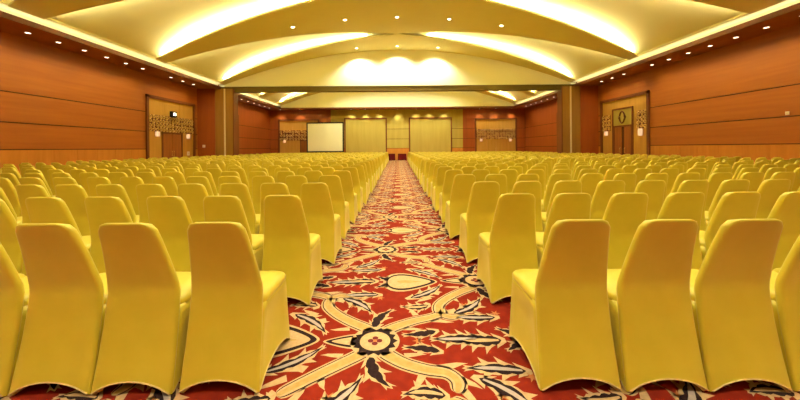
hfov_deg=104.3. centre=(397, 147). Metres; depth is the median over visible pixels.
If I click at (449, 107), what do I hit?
soffit
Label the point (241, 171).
banquet chair
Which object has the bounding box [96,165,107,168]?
banquet chair
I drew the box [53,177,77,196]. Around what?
banquet chair
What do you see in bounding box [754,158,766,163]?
banquet chair
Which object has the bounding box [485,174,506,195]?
banquet chair
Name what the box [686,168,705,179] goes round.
banquet chair
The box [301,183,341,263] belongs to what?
banquet chair
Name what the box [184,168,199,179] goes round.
banquet chair
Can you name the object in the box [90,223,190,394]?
banquet chair
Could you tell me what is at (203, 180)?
banquet chair
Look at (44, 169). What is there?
banquet chair
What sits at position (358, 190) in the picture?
banquet chair
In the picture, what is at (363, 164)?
banquet chair
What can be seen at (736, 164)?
banquet chair
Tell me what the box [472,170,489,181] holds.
banquet chair
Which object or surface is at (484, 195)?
banquet chair
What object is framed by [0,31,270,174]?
wall
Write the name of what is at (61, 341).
banquet chair
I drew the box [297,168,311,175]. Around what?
banquet chair
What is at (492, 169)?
banquet chair
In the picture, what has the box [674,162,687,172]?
banquet chair
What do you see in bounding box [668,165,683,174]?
banquet chair
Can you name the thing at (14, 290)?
banquet chair
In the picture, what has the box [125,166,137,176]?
banquet chair
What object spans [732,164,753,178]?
banquet chair
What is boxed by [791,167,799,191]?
banquet chair
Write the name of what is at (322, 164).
banquet chair
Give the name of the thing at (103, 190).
banquet chair
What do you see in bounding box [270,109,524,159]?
wall
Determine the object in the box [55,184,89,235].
banquet chair
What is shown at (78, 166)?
banquet chair
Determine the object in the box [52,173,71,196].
banquet chair
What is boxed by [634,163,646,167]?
banquet chair
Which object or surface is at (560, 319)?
banquet chair
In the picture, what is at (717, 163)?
banquet chair
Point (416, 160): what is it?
chairs
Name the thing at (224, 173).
banquet chair
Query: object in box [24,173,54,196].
banquet chair
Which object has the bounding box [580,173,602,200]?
banquet chair
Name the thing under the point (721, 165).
banquet chair
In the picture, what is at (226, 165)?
banquet chair
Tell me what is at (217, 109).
pillar
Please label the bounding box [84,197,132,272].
banquet chair
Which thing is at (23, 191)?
banquet chair
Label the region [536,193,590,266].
banquet chair
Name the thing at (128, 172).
banquet chair
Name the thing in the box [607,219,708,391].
banquet chair
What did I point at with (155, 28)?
ceiling
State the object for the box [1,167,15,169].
banquet chair
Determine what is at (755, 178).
banquet chair
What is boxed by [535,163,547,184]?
banquet chair
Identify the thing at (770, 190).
banquet chair
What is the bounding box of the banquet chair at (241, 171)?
[229,168,248,189]
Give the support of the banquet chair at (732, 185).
on the floor
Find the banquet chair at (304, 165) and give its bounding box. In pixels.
[299,163,310,167]
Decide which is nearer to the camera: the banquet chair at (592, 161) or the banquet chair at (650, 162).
the banquet chair at (650, 162)
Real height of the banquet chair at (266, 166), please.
0.942 m
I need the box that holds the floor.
[0,160,799,399]
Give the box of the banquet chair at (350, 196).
[333,171,357,223]
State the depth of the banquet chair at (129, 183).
4.53 m
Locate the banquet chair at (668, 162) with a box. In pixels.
[667,161,678,167]
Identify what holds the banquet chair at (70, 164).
on the floor
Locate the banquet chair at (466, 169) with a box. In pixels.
[461,166,475,173]
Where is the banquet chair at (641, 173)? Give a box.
[633,168,651,188]
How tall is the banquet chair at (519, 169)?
0.942 m
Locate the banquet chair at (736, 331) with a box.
[690,219,792,391]
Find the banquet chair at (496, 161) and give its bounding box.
[492,160,502,163]
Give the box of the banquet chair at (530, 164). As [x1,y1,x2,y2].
[521,162,532,169]
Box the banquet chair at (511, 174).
[499,169,516,192]
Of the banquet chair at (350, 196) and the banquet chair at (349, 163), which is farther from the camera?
the banquet chair at (349, 163)
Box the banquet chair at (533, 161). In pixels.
[525,160,535,165]
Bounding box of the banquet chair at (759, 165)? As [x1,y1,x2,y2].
[754,162,768,169]
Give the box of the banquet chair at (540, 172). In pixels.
[526,169,544,199]
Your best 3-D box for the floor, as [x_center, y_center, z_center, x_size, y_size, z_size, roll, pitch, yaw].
[0.010,1.334,13.475,28.780,0.002,42.750,0,0,0]
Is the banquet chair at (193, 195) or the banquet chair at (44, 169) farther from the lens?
the banquet chair at (44, 169)
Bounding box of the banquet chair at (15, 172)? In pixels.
[2,170,20,182]
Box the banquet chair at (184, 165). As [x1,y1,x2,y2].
[181,163,190,169]
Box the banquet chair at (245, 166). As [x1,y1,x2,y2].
[243,164,254,179]
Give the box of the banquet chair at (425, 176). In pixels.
[423,161,435,192]
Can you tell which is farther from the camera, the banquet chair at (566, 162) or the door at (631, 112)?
the door at (631, 112)
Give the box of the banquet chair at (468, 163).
[466,162,477,165]
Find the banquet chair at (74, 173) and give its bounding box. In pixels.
[70,169,85,184]
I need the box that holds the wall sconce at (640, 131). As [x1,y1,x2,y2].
[638,128,642,135]
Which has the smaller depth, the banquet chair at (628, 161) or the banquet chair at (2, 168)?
the banquet chair at (2, 168)
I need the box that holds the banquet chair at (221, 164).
[214,162,224,171]
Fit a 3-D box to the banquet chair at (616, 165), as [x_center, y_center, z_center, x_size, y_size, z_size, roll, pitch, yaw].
[5.269,0.819,7.581,0.445,0.942,0.559,0,0,0]
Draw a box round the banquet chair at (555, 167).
[546,166,568,186]
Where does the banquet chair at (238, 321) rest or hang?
on the floor
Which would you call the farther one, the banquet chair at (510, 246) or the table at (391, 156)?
the table at (391, 156)
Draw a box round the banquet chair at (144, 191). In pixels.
[136,184,166,222]
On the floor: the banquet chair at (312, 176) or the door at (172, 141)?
the banquet chair at (312, 176)
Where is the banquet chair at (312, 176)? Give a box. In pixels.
[305,171,322,182]
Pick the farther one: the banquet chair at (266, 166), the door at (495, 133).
the door at (495, 133)
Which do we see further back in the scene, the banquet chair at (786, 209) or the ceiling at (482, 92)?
the ceiling at (482, 92)
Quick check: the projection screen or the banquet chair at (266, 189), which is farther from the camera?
the projection screen
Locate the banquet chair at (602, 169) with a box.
[598,165,614,178]
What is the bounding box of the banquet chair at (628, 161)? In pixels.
[624,159,634,164]
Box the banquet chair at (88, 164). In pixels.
[84,163,95,166]
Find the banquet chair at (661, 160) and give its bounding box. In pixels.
[657,159,667,162]
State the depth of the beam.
22.23 m
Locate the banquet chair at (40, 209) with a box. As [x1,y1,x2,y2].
[25,197,90,252]
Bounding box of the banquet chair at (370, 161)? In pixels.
[363,160,375,188]
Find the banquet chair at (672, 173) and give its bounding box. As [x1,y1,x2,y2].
[660,168,678,196]
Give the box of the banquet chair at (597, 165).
[593,163,607,169]
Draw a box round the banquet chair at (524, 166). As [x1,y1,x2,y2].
[514,164,527,173]
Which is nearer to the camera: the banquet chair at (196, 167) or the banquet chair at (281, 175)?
the banquet chair at (281, 175)
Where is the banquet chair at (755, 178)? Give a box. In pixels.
[740,172,763,191]
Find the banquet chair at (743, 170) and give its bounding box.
[736,168,758,178]
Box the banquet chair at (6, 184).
[0,178,21,216]
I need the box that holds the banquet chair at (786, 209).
[767,191,799,269]
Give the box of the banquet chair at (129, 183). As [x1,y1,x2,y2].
[120,177,143,214]
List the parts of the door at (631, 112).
head panel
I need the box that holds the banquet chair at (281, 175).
[277,171,294,183]
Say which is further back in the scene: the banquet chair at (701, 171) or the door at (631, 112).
the door at (631, 112)
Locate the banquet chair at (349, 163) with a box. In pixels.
[344,161,353,166]
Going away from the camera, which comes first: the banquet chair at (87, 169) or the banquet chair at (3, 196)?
the banquet chair at (3, 196)
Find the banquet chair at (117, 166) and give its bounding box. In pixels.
[114,165,125,168]
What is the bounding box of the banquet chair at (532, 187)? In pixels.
[512,181,542,231]
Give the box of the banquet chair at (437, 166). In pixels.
[430,164,447,203]
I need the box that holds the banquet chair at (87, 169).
[83,167,96,172]
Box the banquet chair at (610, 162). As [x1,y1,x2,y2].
[607,159,617,164]
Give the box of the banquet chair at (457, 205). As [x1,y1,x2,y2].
[445,174,475,238]
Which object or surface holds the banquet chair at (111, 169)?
on the floor
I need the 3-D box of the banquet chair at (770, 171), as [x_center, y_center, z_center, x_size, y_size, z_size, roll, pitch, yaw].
[6.647,0.809,5.691,0.445,0.942,0.559,0,0,0]
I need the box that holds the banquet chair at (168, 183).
[152,177,177,195]
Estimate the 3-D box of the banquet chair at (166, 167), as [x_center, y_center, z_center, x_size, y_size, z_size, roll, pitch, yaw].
[-5.332,0.897,7.579,0.445,0.942,0.559,0,0,0]
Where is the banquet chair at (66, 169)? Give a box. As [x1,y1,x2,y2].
[63,167,76,174]
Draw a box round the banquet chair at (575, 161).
[571,160,584,174]
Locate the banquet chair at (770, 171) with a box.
[763,167,785,180]
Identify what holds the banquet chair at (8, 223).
on the floor
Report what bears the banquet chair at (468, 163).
on the floor
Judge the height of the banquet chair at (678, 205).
0.942 m
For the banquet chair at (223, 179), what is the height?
0.942 m
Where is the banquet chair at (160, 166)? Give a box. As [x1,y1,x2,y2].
[151,164,163,170]
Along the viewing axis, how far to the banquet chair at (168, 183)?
4.51 m
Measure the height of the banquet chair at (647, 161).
0.942 m
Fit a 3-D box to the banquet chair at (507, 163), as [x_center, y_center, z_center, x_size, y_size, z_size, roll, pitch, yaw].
[2.968,0.836,8.520,0.445,0.942,0.559,0,0,0]
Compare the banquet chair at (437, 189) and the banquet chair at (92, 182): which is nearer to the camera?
the banquet chair at (92, 182)
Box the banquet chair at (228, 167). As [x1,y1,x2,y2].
[227,166,240,170]
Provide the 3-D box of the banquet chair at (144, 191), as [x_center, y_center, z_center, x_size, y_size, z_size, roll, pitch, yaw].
[-2.830,0.879,3.788,0.445,0.942,0.559,0,0,0]
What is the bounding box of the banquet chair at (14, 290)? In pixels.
[0,243,28,396]
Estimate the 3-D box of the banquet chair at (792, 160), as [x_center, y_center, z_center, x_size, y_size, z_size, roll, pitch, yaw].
[11.776,0.772,9.472,0.445,0.942,0.559,0,0,0]
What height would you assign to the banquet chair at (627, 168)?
0.942 m
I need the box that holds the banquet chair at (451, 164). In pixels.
[448,162,459,168]
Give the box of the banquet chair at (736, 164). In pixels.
[732,162,747,177]
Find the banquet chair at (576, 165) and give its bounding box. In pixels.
[571,163,587,180]
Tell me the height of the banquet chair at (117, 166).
0.942 m
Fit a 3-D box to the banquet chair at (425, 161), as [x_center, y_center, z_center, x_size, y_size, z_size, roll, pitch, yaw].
[1.016,0.851,10.409,0.445,0.942,0.559,0,0,0]
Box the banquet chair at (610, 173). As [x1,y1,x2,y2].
[603,169,624,180]
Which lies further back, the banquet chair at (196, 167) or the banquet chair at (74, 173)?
the banquet chair at (196, 167)
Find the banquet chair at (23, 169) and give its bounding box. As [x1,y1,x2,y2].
[21,167,35,177]
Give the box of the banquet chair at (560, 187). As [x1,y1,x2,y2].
[541,181,581,231]
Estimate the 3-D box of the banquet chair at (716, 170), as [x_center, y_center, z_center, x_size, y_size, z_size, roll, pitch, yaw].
[5.700,0.816,5.690,0.445,0.942,0.559,0,0,0]
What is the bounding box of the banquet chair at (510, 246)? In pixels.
[476,193,538,303]
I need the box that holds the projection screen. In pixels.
[306,122,343,152]
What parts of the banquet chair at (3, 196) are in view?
backrest, seat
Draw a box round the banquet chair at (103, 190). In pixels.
[96,184,138,222]
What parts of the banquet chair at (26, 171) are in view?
backrest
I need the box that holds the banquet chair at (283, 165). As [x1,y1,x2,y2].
[281,163,291,167]
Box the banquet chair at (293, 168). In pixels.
[289,165,301,175]
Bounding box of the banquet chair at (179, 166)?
[170,164,184,177]
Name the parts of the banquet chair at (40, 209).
backrest, seat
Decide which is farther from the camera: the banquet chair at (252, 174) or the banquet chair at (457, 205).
the banquet chair at (252, 174)
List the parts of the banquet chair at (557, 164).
backrest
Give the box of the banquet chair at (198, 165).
[189,164,202,171]
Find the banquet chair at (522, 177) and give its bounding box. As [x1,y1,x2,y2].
[516,174,538,181]
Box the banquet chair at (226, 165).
[225,164,236,170]
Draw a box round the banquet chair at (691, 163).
[687,160,697,169]
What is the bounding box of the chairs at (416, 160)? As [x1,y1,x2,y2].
[21,151,780,184]
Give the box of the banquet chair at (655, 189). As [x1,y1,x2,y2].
[634,180,665,219]
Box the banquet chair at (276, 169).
[275,168,289,182]
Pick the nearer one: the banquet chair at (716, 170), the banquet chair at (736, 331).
the banquet chair at (736, 331)
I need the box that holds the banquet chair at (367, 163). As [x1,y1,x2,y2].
[360,161,373,192]
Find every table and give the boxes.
[388,154,394,159]
[398,154,406,159]
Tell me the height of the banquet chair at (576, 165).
0.942 m
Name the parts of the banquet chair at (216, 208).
backrest, seat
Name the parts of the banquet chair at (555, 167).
backrest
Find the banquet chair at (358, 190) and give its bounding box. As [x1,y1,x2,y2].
[342,167,362,212]
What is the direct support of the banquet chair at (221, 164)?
on the floor
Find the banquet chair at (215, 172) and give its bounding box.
[206,168,221,193]
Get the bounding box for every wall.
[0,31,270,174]
[224,50,570,86]
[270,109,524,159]
[281,91,513,107]
[525,23,799,163]
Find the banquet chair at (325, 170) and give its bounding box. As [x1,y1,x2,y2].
[320,167,334,174]
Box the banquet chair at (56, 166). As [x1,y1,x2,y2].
[51,164,61,168]
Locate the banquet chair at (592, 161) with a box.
[590,160,601,168]
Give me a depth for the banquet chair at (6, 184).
4.56 m
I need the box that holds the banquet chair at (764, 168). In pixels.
[759,164,777,174]
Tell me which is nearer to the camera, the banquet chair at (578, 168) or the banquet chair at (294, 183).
the banquet chair at (294, 183)
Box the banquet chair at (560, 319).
[509,219,621,390]
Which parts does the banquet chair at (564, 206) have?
seat, backrest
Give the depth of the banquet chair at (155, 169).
7.35 m
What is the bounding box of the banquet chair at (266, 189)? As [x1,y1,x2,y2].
[259,183,289,233]
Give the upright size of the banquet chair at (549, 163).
0.942 m
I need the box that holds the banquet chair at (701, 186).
[677,180,708,230]
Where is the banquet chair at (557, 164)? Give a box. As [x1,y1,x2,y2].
[548,163,567,180]
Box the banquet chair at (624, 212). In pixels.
[602,193,647,268]
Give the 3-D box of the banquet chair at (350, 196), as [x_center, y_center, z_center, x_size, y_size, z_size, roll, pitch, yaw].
[-0.987,0.865,5.699,0.445,0.942,0.559,0,0,0]
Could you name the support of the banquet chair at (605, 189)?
on the floor
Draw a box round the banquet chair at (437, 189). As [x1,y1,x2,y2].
[432,166,452,211]
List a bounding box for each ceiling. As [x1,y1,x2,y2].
[4,0,742,102]
[258,91,536,105]
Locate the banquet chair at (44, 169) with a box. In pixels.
[42,167,54,188]
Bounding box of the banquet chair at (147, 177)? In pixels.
[136,172,155,183]
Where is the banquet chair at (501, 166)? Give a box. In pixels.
[495,164,507,171]
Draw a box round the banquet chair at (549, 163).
[541,161,551,179]
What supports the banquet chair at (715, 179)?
on the floor
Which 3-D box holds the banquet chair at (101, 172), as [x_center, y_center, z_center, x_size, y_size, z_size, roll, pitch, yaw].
[-6.101,0.903,6.636,0.445,0.942,0.559,0,0,0]
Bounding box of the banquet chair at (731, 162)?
[723,160,734,167]
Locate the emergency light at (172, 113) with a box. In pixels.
[170,111,176,117]
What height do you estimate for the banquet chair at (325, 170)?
0.942 m
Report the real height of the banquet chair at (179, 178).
0.942 m
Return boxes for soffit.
[0,0,284,110]
[280,106,515,109]
[511,0,799,108]
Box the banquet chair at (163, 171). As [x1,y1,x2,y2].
[161,169,176,176]
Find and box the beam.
[221,84,573,92]
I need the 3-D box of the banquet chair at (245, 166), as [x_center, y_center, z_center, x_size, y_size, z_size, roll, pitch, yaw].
[-3.958,0.887,8.527,0.445,0.942,0.559,0,0,0]
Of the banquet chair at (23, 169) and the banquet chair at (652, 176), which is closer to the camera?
the banquet chair at (652, 176)
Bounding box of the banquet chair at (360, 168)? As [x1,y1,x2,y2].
[350,165,368,203]
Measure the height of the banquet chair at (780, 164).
0.942 m
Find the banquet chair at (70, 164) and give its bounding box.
[68,163,78,167]
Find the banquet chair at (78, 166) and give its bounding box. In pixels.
[77,165,88,168]
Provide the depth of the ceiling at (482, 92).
32.26 m
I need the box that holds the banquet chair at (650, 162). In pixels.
[648,161,660,164]
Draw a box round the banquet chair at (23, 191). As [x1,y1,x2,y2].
[15,185,48,223]
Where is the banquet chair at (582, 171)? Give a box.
[577,169,597,180]
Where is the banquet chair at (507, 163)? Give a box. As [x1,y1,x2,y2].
[503,162,514,166]
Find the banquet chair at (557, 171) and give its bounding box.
[553,169,571,173]
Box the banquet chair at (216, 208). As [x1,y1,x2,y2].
[203,196,263,270]
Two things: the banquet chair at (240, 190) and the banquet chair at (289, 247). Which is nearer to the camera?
the banquet chair at (289, 247)
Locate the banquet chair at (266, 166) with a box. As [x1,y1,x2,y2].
[262,163,272,170]
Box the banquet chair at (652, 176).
[645,173,667,202]
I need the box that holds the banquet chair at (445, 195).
[439,170,462,222]
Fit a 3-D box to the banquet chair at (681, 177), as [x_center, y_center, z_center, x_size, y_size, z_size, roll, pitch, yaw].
[4.222,0.827,4.746,0.445,0.942,0.559,0,0,0]
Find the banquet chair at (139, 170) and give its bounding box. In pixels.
[138,169,155,175]
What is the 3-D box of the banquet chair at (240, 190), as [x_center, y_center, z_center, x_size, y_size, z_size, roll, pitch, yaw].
[-1.885,0.872,3.808,0.445,0.942,0.559,0,0,0]
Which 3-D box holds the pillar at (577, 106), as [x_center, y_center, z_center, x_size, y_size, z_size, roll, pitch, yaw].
[12.903,-1.572,22.375,2.552,5.625,0.750,0,0,0]
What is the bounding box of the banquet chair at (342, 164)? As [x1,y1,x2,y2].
[336,163,347,167]
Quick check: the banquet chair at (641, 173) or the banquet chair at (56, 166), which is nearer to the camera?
the banquet chair at (641, 173)
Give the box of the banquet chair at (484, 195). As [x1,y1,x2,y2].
[459,181,499,262]
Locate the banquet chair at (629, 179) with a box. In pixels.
[613,173,635,192]
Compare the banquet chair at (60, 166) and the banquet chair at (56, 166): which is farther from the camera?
the banquet chair at (56, 166)
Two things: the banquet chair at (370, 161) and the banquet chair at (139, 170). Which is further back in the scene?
the banquet chair at (370, 161)
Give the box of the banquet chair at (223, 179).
[218,176,240,195]
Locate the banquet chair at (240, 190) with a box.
[220,183,259,233]
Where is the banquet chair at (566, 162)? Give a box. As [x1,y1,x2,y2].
[559,161,569,168]
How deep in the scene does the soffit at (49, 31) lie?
13.64 m
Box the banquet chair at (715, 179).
[705,172,732,210]
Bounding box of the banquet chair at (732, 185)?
[705,179,749,226]
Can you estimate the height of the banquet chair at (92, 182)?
0.942 m
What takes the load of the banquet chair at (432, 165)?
on the floor
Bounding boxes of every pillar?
[197,89,237,156]
[557,86,598,153]
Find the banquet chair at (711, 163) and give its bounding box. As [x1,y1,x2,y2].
[705,160,715,178]
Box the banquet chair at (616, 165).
[614,163,627,168]
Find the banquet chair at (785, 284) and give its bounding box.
[770,235,799,391]
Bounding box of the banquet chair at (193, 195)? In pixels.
[177,184,207,222]
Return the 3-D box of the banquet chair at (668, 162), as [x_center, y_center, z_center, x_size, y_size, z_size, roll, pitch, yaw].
[7.350,0.804,8.530,0.445,0.942,0.559,0,0,0]
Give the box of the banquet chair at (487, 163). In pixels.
[485,162,496,165]
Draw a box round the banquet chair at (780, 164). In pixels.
[774,162,788,166]
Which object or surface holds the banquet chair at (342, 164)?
on the floor
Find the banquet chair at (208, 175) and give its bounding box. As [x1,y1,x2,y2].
[193,172,218,195]
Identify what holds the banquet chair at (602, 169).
on the floor
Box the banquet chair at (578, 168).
[572,165,591,180]
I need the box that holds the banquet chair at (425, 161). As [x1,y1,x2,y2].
[421,160,432,187]
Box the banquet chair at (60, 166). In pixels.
[59,165,71,170]
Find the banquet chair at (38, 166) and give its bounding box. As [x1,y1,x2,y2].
[35,164,45,173]
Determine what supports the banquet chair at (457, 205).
on the floor
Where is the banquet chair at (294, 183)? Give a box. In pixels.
[285,176,307,198]
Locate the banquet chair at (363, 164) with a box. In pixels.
[354,163,369,197]
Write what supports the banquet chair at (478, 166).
on the floor
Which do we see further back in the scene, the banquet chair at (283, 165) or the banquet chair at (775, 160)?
the banquet chair at (775, 160)
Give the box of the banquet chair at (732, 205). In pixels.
[699,192,760,259]
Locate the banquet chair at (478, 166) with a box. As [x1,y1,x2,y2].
[474,164,487,169]
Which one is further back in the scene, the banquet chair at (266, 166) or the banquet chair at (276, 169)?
the banquet chair at (266, 166)
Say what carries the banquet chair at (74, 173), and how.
on the floor
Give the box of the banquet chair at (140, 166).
[133,164,145,168]
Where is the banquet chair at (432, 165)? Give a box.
[426,162,440,197]
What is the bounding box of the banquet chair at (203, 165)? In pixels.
[198,162,207,171]
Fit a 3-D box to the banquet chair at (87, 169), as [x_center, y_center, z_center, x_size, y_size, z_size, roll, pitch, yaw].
[-7.259,0.911,7.568,0.445,0.942,0.559,0,0,0]
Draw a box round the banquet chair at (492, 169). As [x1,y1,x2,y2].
[484,166,498,173]
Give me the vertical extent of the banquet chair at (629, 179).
0.942 m
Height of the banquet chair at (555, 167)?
0.942 m
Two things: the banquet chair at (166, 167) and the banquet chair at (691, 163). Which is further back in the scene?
the banquet chair at (691, 163)
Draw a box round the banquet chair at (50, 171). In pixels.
[48,169,63,194]
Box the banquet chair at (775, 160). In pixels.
[772,158,783,163]
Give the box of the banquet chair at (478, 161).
[476,160,485,163]
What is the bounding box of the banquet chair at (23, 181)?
[19,178,50,196]
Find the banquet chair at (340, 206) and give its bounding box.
[319,175,349,239]
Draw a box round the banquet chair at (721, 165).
[714,164,730,168]
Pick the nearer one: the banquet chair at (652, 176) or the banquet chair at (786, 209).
the banquet chair at (786, 209)
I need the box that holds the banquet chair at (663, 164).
[654,162,667,169]
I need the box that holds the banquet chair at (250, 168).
[248,165,260,183]
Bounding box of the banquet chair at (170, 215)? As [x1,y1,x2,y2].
[146,196,192,271]
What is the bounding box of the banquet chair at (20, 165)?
[19,164,28,177]
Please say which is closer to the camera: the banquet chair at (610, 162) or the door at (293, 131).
the banquet chair at (610, 162)
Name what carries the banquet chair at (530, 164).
on the floor
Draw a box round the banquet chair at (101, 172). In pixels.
[93,169,109,178]
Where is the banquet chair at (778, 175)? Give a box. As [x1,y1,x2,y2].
[770,172,795,191]
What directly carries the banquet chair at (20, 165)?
on the floor
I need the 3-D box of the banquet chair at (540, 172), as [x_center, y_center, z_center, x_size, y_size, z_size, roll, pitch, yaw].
[2.408,0.840,5.679,0.445,0.942,0.559,0,0,0]
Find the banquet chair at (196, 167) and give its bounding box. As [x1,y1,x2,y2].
[186,166,200,171]
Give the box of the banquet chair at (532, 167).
[531,166,545,190]
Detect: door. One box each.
[145,94,195,158]
[278,119,318,152]
[475,118,516,151]
[600,90,650,157]
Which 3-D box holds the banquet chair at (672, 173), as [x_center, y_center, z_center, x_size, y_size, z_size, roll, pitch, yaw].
[4.768,0.823,5.692,0.445,0.942,0.559,0,0,0]
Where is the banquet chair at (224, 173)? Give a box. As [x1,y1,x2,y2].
[221,171,241,182]
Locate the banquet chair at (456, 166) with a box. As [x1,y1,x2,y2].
[453,164,466,169]
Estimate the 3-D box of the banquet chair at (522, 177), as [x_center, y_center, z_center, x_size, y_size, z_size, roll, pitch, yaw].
[1.887,0.844,4.737,0.445,0.942,0.559,0,0,0]
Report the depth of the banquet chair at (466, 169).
6.39 m
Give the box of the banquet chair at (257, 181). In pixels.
[252,176,274,213]
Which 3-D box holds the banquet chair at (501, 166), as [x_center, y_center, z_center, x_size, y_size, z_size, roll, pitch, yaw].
[2.443,0.840,7.575,0.445,0.942,0.559,0,0,0]
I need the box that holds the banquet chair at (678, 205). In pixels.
[657,192,704,269]
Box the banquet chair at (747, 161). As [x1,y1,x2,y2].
[742,160,753,163]
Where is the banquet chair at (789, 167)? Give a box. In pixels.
[784,164,799,171]
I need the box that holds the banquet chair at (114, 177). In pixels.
[109,172,127,184]
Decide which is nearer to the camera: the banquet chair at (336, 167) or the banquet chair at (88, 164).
the banquet chair at (336, 167)
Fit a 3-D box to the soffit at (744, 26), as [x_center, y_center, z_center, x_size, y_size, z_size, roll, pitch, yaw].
[13.390,-4.793,13.475,2.030,0.850,42.350,0,0,0]
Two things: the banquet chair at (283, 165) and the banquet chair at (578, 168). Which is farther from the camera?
the banquet chair at (283, 165)
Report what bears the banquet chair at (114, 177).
on the floor
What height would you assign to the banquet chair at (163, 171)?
0.942 m
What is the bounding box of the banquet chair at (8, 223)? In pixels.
[0,199,26,275]
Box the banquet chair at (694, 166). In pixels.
[692,165,707,179]
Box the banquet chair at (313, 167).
[310,165,321,170]
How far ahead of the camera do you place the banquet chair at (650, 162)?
8.28 m
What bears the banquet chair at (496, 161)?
on the floor
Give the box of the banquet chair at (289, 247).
[261,195,322,304]
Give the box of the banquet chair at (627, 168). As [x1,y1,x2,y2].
[622,165,637,172]
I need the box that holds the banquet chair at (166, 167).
[165,166,179,171]
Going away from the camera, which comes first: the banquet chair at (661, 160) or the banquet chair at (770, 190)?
the banquet chair at (770, 190)
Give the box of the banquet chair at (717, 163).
[706,162,727,180]
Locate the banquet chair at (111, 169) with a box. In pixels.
[104,167,117,171]
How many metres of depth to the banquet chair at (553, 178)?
4.54 m
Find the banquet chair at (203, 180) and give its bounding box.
[186,176,213,195]
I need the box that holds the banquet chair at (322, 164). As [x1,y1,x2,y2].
[317,163,328,166]
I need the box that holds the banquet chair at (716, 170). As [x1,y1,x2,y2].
[712,168,731,172]
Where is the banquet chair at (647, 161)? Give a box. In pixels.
[641,159,650,165]
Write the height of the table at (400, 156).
0.709 m
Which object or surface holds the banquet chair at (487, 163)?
on the floor
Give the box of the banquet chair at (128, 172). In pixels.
[116,169,134,176]
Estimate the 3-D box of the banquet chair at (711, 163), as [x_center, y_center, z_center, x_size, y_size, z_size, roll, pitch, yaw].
[8.329,0.797,8.527,0.445,0.942,0.559,0,0,0]
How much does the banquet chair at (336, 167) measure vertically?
0.942 m
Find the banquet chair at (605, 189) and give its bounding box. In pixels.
[590,180,624,218]
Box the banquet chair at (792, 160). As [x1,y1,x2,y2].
[789,158,799,163]
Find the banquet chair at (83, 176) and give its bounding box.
[79,172,98,196]
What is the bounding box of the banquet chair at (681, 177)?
[671,173,699,192]
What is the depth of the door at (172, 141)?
19.23 m
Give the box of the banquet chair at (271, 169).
[268,165,280,180]
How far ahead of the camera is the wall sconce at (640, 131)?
17.92 m
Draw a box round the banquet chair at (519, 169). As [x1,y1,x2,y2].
[507,166,522,176]
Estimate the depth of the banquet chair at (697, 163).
7.31 m
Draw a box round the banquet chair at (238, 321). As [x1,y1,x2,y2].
[178,222,290,392]
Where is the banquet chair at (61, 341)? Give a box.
[7,223,106,395]
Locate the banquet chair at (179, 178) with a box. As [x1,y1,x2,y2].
[165,172,185,186]
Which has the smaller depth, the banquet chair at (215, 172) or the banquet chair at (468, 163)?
the banquet chair at (215, 172)
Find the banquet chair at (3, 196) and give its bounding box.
[0,187,21,224]
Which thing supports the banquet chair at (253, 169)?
on the floor
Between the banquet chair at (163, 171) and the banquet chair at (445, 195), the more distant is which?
the banquet chair at (163, 171)
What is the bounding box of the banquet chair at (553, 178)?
[541,174,570,211]
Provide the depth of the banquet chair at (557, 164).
7.31 m
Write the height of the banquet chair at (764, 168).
0.942 m
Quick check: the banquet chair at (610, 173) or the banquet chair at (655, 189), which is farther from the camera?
the banquet chair at (610, 173)
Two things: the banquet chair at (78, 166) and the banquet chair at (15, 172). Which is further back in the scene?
the banquet chair at (78, 166)
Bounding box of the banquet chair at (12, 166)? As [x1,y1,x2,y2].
[3,165,21,177]
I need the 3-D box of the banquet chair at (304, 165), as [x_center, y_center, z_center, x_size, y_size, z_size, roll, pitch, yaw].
[-2.483,0.876,8.513,0.445,0.942,0.559,0,0,0]
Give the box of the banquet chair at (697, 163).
[694,162,707,164]
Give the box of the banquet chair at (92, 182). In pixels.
[87,177,110,196]
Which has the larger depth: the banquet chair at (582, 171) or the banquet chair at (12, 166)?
the banquet chair at (12, 166)
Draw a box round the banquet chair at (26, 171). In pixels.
[25,170,50,189]
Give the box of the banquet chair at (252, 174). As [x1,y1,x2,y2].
[249,171,266,199]
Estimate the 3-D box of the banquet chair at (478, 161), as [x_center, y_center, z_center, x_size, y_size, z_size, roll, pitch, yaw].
[2.460,0.840,9.468,0.445,0.942,0.559,0,0,0]
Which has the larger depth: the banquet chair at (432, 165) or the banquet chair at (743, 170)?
the banquet chair at (432, 165)
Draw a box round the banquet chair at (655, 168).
[646,165,661,172]
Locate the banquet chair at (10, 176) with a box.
[0,173,20,187]
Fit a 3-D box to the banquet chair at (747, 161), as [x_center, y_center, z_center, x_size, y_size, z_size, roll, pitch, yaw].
[9.307,0.790,8.514,0.445,0.942,0.559,0,0,0]
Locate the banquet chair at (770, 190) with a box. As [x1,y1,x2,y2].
[755,179,790,218]
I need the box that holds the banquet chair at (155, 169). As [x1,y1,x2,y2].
[146,166,161,176]
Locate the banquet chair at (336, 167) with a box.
[330,165,342,170]
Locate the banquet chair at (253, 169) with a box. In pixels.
[252,168,268,175]

